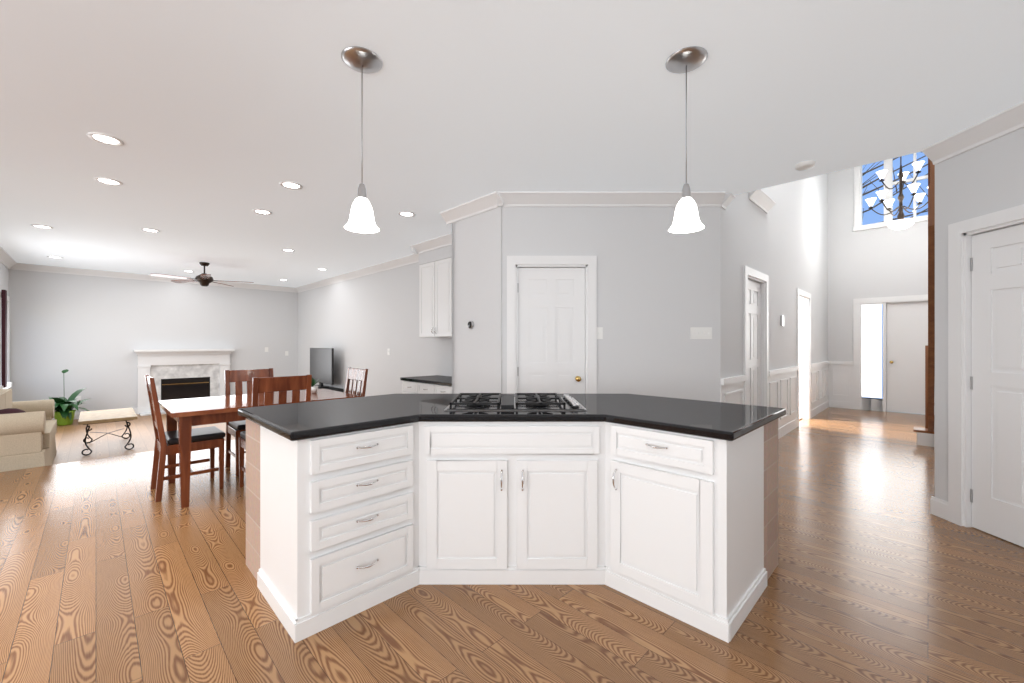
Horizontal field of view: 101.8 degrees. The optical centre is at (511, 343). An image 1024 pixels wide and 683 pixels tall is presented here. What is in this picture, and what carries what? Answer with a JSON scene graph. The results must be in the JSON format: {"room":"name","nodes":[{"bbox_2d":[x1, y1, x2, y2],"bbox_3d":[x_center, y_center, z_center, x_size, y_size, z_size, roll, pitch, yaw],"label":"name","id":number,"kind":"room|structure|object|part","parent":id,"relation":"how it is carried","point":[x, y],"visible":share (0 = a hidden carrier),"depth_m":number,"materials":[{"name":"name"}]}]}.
{"room":"kitchen","nodes":[
{"label":"kitchen","id":0,"kind":"room"},
{"bbox_2d":[0,262,451,412],"bbox_3d":[-4.490,0.060,6.636,9.192,3.020,8.605,0,0,0],"label":"wall","id":1,"kind":"structure","parent":0,"point":[90,333],"depth_m":8.31,"materials":[{"name":"white paint"}]},
{"bbox_2d":[0,290,162,419],"bbox_3d":[-7.171,0.290,5.514,3.618,2.320,3.390,0,0,0],"label":"baseboard","id":2,"kind":"structure","parent":1,"relation":"attached to","point":[5,383],"depth_m":4.40,"materials":[{"name":"white wood"}]},
{"bbox_2d":[0,246,418,292],"bbox_3d":[-5.091,-1.393,7.325,7.778,0.115,7.014,0,0,0],"label":"crown molding","id":3,"kind":"structure","parent":1,"relation":"attached to","point":[5,258],"depth_m":8.22,"materials":[{"name":"white wood"}]},
{"bbox_2d":[410,196,483,254],"bbox_3d":[-0.880,-1.393,5.273,1.271,0.115,2.407,0,0,0],"label":"crown molding","id":4,"kind":"structure","parent":1,"relation":"attached to","point":[476,206],"depth_m":4.54,"materials":[{"name":"white wood"}]},
{"bbox_2d":[452,207,499,393],"bbox_3d":[-0.290,-0.090,4.724,0.750,2.720,1.073,0,0,0],"label":"wall","id":5,"kind":"structure","parent":0,"point":[476,238],"depth_m":4.30,"materials":[{"name":"white paint"}]},
{"bbox_2d":[467,321,473,328],"bbox_3d":[-0.433,-0.200,4.347,0.026,0.086,0.086,0,0,-45],"label":"switch","id":6,"kind":"object","parent":5,"relation":"attached to","point":[470,324],"depth_m":4.33,"materials":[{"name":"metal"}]},
{"bbox_2d":[0,407,1023,682],"bbox_3d":[-0.244,1.495,4.287,17.756,0.450,13.374,0,0,0],"label":"floor","id":7,"kind":"structure","parent":0,"point":[112,570],"depth_m":2.04,"materials":[{"name":"brown wood"}]},
{"bbox_2d":[0,389,56,471],"bbox_3d":[-5.763,1.000,4.752,1.594,0.900,0.710,0,0,45],"label":"sofa","id":8,"kind":"object","parent":7,"relation":"on","point":[28,430],"visible":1,"depth_m":4.39,"materials":[{"name":"fabric"}]},
{"bbox_2d":[0,408,30,433],"bbox_3d":[-5.438,0.830,4.490,0.309,0.272,0.309,0,0,0],"label":"pillow","id":9,"kind":"object","parent":8,"relation":"on","point":[9,410],"depth_m":4.46,"materials":[{"name":"beige fabric"}]},
{"bbox_2d":[44,369,88,425],"bbox_3d":[-8.026,0.953,7.495,0.836,0.994,0.799,0,0,0],"label":"floor plant","id":10,"kind":"object","parent":7,"relation":"on","point":[64,413],"visible":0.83,"depth_m":7.39,"materials":[{"name":"green plant"}]},
{"bbox_2d":[78,408,136,455],"bbox_3d":[-5.713,1.220,5.883,1.120,0.460,0.560,0,0,45],"label":"coffee table","id":11,"kind":"object","parent":7,"relation":"on","point":[87,418],"visible":1,"depth_m":5.68,"materials":[{"name":"stone"}]},
{"bbox_2d":[133,349,234,415],"bbox_3d":[-7.055,0.782,9.049,0.420,1.335,1.740,0,0,45],"label":"fireplace","id":12,"kind":"object","parent":7,"relation":"on","point":[184,373],"visible":0.71,"depth_m":9.10,"materials":[{"name":"white"}]},
{"bbox_2d":[145,375,224,501],"bbox_3d":[-2.859,0.770,3.646,0.450,1.000,0.511,0,0,45],"label":"chair","id":13,"kind":"object","parent":7,"relation":"on","point":[211,438],"visible":0.94,"depth_m":3.57,"materials":[{"name":"brown wood"}]},
{"bbox_3d":[-2.819,0.805,3.686,0.566,0.050,0.566,0,0,0],"label":"seat","id":14,"kind":"part","parent":13,"relation":"part of","materials":[{"name":"black leather"}]},
{"bbox_2d":[224,368,273,475],"bbox_3d":[-2.654,0.770,4.309,0.450,1.000,0.511,0,0,-45],"label":"chair","id":15,"kind":"object","parent":7,"relation":"on","point":[236,428],"visible":0.44,"depth_m":4.31,"materials":[{"name":"brown wood"}]},
{"bbox_3d":[-2.614,0.805,4.269,0.566,0.050,0.566,0,0,0],"label":"seat","id":16,"kind":"part","parent":15,"relation":"part of","materials":[{"name":"black leather"}]},
{"bbox_2d":[159,389,361,507],"bbox_3d":[-2.376,0.895,3.988,0.980,0.750,1.480,0,0,45],"label":"dining table","id":17,"kind":"object","parent":7,"relation":"on","point":[187,414],"visible":0.54,"depth_m":3.44,"materials":[{"name":"brown wood"}]},
{"bbox_2d":[311,378,319,392],"bbox_3d":[-2.137,0.428,4.413,0.181,0.181,0.231,0,0,0],"label":"potted plant","id":18,"kind":"object","parent":17,"relation":"on","point":[313,387],"visible":0.52,"depth_m":4.39,"materials":[{"name":"white plastic"}]},
{"bbox_2d":[239,375,311,486],"bbox_3d":[-2.101,0.770,3.685,0.450,1.000,0.511,0,0,-45],"label":"chair","id":19,"kind":"object","parent":7,"relation":"on","point":[281,386],"visible":0.35,"depth_m":3.54,"materials":[{"name":"brown wood"}]},
{"bbox_2d":[310,348,342,391],"bbox_3d":[-4.183,0.770,9.111,1.300,1.360,0.430,0,0,45],"label":"television","id":20,"kind":"object","parent":7,"relation":"on","point":[322,365],"visible":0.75,"depth_m":8.99,"materials":[{"name":"black plastic"}]},
{"bbox_2d":[344,367,367,396],"bbox_3d":[-1.892,0.770,4.472,0.450,1.000,0.511,0,0,45],"label":"chair","id":21,"kind":"object","parent":7,"relation":"on","point":[355,375],"visible":0.27,"depth_m":4.60,"materials":[{"name":"brown wood"}]},
{"bbox_2d":[400,375,451,393],"bbox_3d":[-0.800,0.875,5.607,1.592,0.790,1.586,0,0,0],"label":"base cabinet","id":22,"kind":"object","parent":7,"relation":"on","point":[434,384],"depth_m":5.62,"materials":[{"name":"white wood"}]},
{"bbox_2d":[419,245,451,336],"bbox_3d":[-0.694,-0.773,5.713,1.380,1.346,1.374,0,0,0],"label":"cabinet","id":23,"kind":"object","parent":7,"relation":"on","point":[435,292],"depth_m":5.86,"materials":[{"name":"white wood"}]},
{"bbox_2d":[246,441,777,642],"bbox_3d":[0.000,0.840,2.423,3.072,0.860,1.314,0,0,0],"label":"kitchen island","id":24,"kind":"object","parent":7,"relation":"on","point":[357,505],"depth_m":2.06,"materials":[{"name":"white painted wood"},{"name":"brushed nickel"}]},
{"bbox_2d":[238,393,785,440],"bbox_3d":[0.000,0.390,2.427,3.152,0.040,1.366,0,0,0],"label":"island countertop","id":25,"kind":"structure","parent":24,"relation":"on","point":[461,416],"depth_m":2.19,"materials":[{"name":"black stone"}]},
{"bbox_2d":[444,393,587,410],"bbox_3d":[0.020,0.350,2.565,0.790,0.040,0.530,0,0,0],"label":"cooktop","id":26,"kind":"object","parent":25,"relation":"in","point":[543,402],"depth_m":2.42,"materials":[{"name":"silver metal"}]},
{"bbox_2d":[913,158,934,449],"bbox_3d":[4.600,-0.380,3.985,1.130,3.300,3.040,0,0,45],"label":"staircase","id":27,"kind":"structure","parent":7,"relation":"on","point":[926,436],"depth_m":4.01,"materials":[{"name":"brown wood"}]},
{"bbox_2d":[0,0,1023,286],"bbox_3d":[-2.957,-1.600,4.358,12.613,0.300,13.516,0,0,0],"label":"ceiling","id":28,"kind":"structure","parent":0,"point":[220,118],"depth_m":2.55,"materials":[{"name":"white paint"}]},
{"bbox_2d":[31,224,53,228],"bbox_3d":[-5.798,-1.446,5.134,0.188,0.008,0.188,0,0,-9],"label":"recessed light","id":29,"kind":"object","parent":28,"relation":"in","point":[34,225],"depth_m":5.13,"materials":[{"name":"white"}]},
{"bbox_2d":[87,132,123,145],"bbox_3d":[-2.871,-1.446,2.942,0.188,0.008,0.188,0,0,-45],"label":"recessed light","id":30,"kind":"object","parent":28,"relation":"in","point":[103,138],"depth_m":2.94,"materials":[{"name":"white"}]},
{"bbox_2d":[94,177,122,185],"bbox_3d":[-3.592,-1.446,3.705,0.188,0.008,0.188,0,0,-9],"label":"recessed light","id":31,"kind":"object","parent":28,"relation":"in","point":[103,180],"depth_m":3.71,"materials":[{"name":"white"}]},
{"bbox_2d":[141,228,159,232],"bbox_3d":[-4.603,-1.446,5.296,0.188,0.008,0.188,0,0,-9],"label":"recessed light","id":32,"kind":"object","parent":28,"relation":"in","point":[144,229],"depth_m":5.29,"materials":[{"name":"white"}]},
{"bbox_2d":[150,262,253,286],"bbox_3d":[-5.501,-1.240,7.489,1.457,0.420,1.414,0,0,0],"label":"ceiling fan","id":33,"kind":"object","parent":28,"relation":"hanging from","point":[204,279],"visible":1,"depth_m":7.36,"materials":[{"name":"wood"}]},
{"bbox_2d":[252,209,271,214],"bbox_3d":[-2.736,-1.446,4.561,0.188,0.008,0.188,0,0,-9],"label":"recessed light","id":34,"kind":"object","parent":28,"relation":"in","point":[259,211],"depth_m":4.55,"materials":[{"name":"white"}]},
{"bbox_2d":[281,249,294,251],"bbox_3d":[-3.458,-1.446,6.428,0.188,0.008,0.188,0,0,-9],"label":"recessed light","id":35,"kind":"object","parent":28,"relation":"in","point":[288,250],"depth_m":6.44,"materials":[{"name":"white"}]},
{"bbox_2d":[279,181,302,189],"bbox_3d":[-2.015,-1.446,3.797,0.188,0.008,0.188,0,0,-45],"label":"recessed light","id":36,"kind":"object","parent":28,"relation":"in","point":[287,184],"depth_m":3.80,"materials":[{"name":"white"}]},
{"bbox_2d":[341,46,382,232],"bbox_3d":[-0.766,-1.019,2.125,0.200,0.862,0.200,0,0,0],"label":"pendant light","id":37,"kind":"object","parent":28,"relation":"hanging from","point":[361,60],"visible":1,"depth_m":2.10,"materials":[{"name":"white glass"}]},
{"bbox_2d":[398,211,414,216],"bbox_3d":[-1.174,-1.446,4.639,0.188,0.008,0.188,0,0,-45],"label":"recessed light","id":38,"kind":"object","parent":28,"relation":"in","point":[403,213],"depth_m":4.64,"materials":[{"name":"white"}]},
{"bbox_2d":[665,46,707,232],"bbox_3d":[0.890,-1.019,2.125,0.200,0.862,0.200,0,0,0],"label":"pendant light","id":39,"kind":"object","parent":28,"relation":"hanging from","point":[680,61],"visible":1,"depth_m":2.10,"materials":[{"name":"white glass"}]},
{"bbox_2d":[795,160,815,170],"bbox_3d":[2.360,-1.431,3.350,0.140,0.038,0.140,0,0,0],"label":"smoke detector","id":40,"kind":"object","parent":28,"relation":"attached to","point":[805,165],"visible":1,"depth_m":3.31,"materials":[{"name":"white plastic"}]},
{"bbox_2d":[500,207,720,401],"bbox_3d":[0.962,-0.090,4.104,2.136,2.720,0.132,0,0,0],"label":"wall","id":41,"kind":"structure","parent":0,"point":[658,289],"depth_m":4.05,"materials":[{"name":"white paint"}]},
{"bbox_2d":[507,256,596,393],"bbox_3d":[0.385,0.207,4.093,0.870,2.125,0.154,0,0,0],"label":"door frame","id":42,"kind":"structure","parent":41,"relation":"attached to","point":[557,324],"depth_m":4.08,"materials":[{"name":"white wood"}]},
{"bbox_2d":[597,327,602,338],"bbox_3d":[0.845,-0.105,4.043,0.075,0.115,0.013,0,0,0],"label":"switch","id":43,"kind":"object","parent":41,"relation":"attached to","point":[599,329],"depth_m":4.04,"materials":[{"name":"white plastic"}]},
{"bbox_2d":[690,327,711,338],"bbox_3d":[1.834,-0.106,4.043,0.204,0.107,0.013,0,0,0],"label":"switch","id":44,"kind":"object","parent":41,"relation":"attached to","point":[700,332],"depth_m":4.04,"materials":[{"name":"white plastic"}]},
{"bbox_2d":[721,167,927,414],"bbox_3d":[4.547,-1.480,6.003,5.400,5.500,6.400,0,0,45],"label":"wall","id":45,"kind":"structure","parent":0,"point":[801,235],"depth_m":7.40,"materials":[{"name":"white paint"}]},
{"bbox_2d":[724,189,775,212],"bbox_3d":[2.966,-1.892,4.918,0.600,0.515,0.600,0,0,0],"label":"crown molding","id":46,"kind":"structure","parent":45,"relation":"attached to","point":[759,197],"depth_m":4.80,"materials":[{"name":"white wood"}]},
{"bbox_2d":[780,315,783,325],"bbox_3d":[3.727,-0.320,5.734,0.120,0.140,0.020,0,0,-45],"label":"switch","id":47,"kind":"object","parent":45,"relation":"attached to","point":[781,317],"depth_m":5.70,"materials":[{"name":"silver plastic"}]},
{"bbox_2d":[721,153,934,438],"bbox_3d":[5.261,-1.275,6.219,6.463,5.090,4.377,0,0,0],"label":"trim","id":48,"kind":"structure","parent":45,"relation":"attached to","point":[824,385],"depth_m":7.55,"materials":[{"name":"white wood"}]},
{"bbox_2d":[935,127,1023,501],"bbox_3d":[3.215,-0.090,0.465,0.130,2.720,5.270,0,0,0],"label":"wall","id":49,"kind":"structure","parent":0,"point":[984,179],"depth_m":2.95,"materials":[{"name":"white paint"}]},
{"bbox_2d":[921,101,1023,164],"bbox_3d":[3.101,-1.393,0.450,0.099,0.115,5.300,0,0,0],"label":"crown molding","id":50,"kind":"structure","parent":49,"relation":"attached to","point":[1000,124],"depth_m":2.76,"materials":[{"name":"white wood"}]},
{"bbox_2d":[930,204,1023,546],"bbox_3d":[3.200,0.207,0.458,0.140,2.125,5.316,0,0,0],"label":"door frame","id":51,"kind":"structure","parent":49,"relation":"attached to","point":[986,373],"depth_m":2.78,"materials":[{"name":"white wood"}]},
{"bbox_3d":[5.296,-4.330,5.211,6.958,0.200,6.958,0,0,0],"label":"ceiling","id":52,"kind":"structure","parent":0,"visible":0},
{"bbox_2d":[865,156,927,229],"bbox_3d":[6.081,-3.010,6.505,0.853,2.440,0.821,0,0,0],"label":"chandelier","id":53,"kind":"object","parent":52,"relation":"hanging from","point":[901,222],"visible":0.96,"depth_m":6.49,"materials":[{"name":"white glass"}]},
{"label":"outside","id":54,"kind":"structure","parent":0,"visible":0},
{"bbox_2d":[862,155,927,222],"bbox_3d":[9.332,-2.206,10.058,1.596,6.967,4.651,0,0,-38],"label":"tree","id":55,"kind":"object","parent":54,"point":[876,188],"depth_m":10.28,"materials":[{"name":"grey plant"}]}
]}

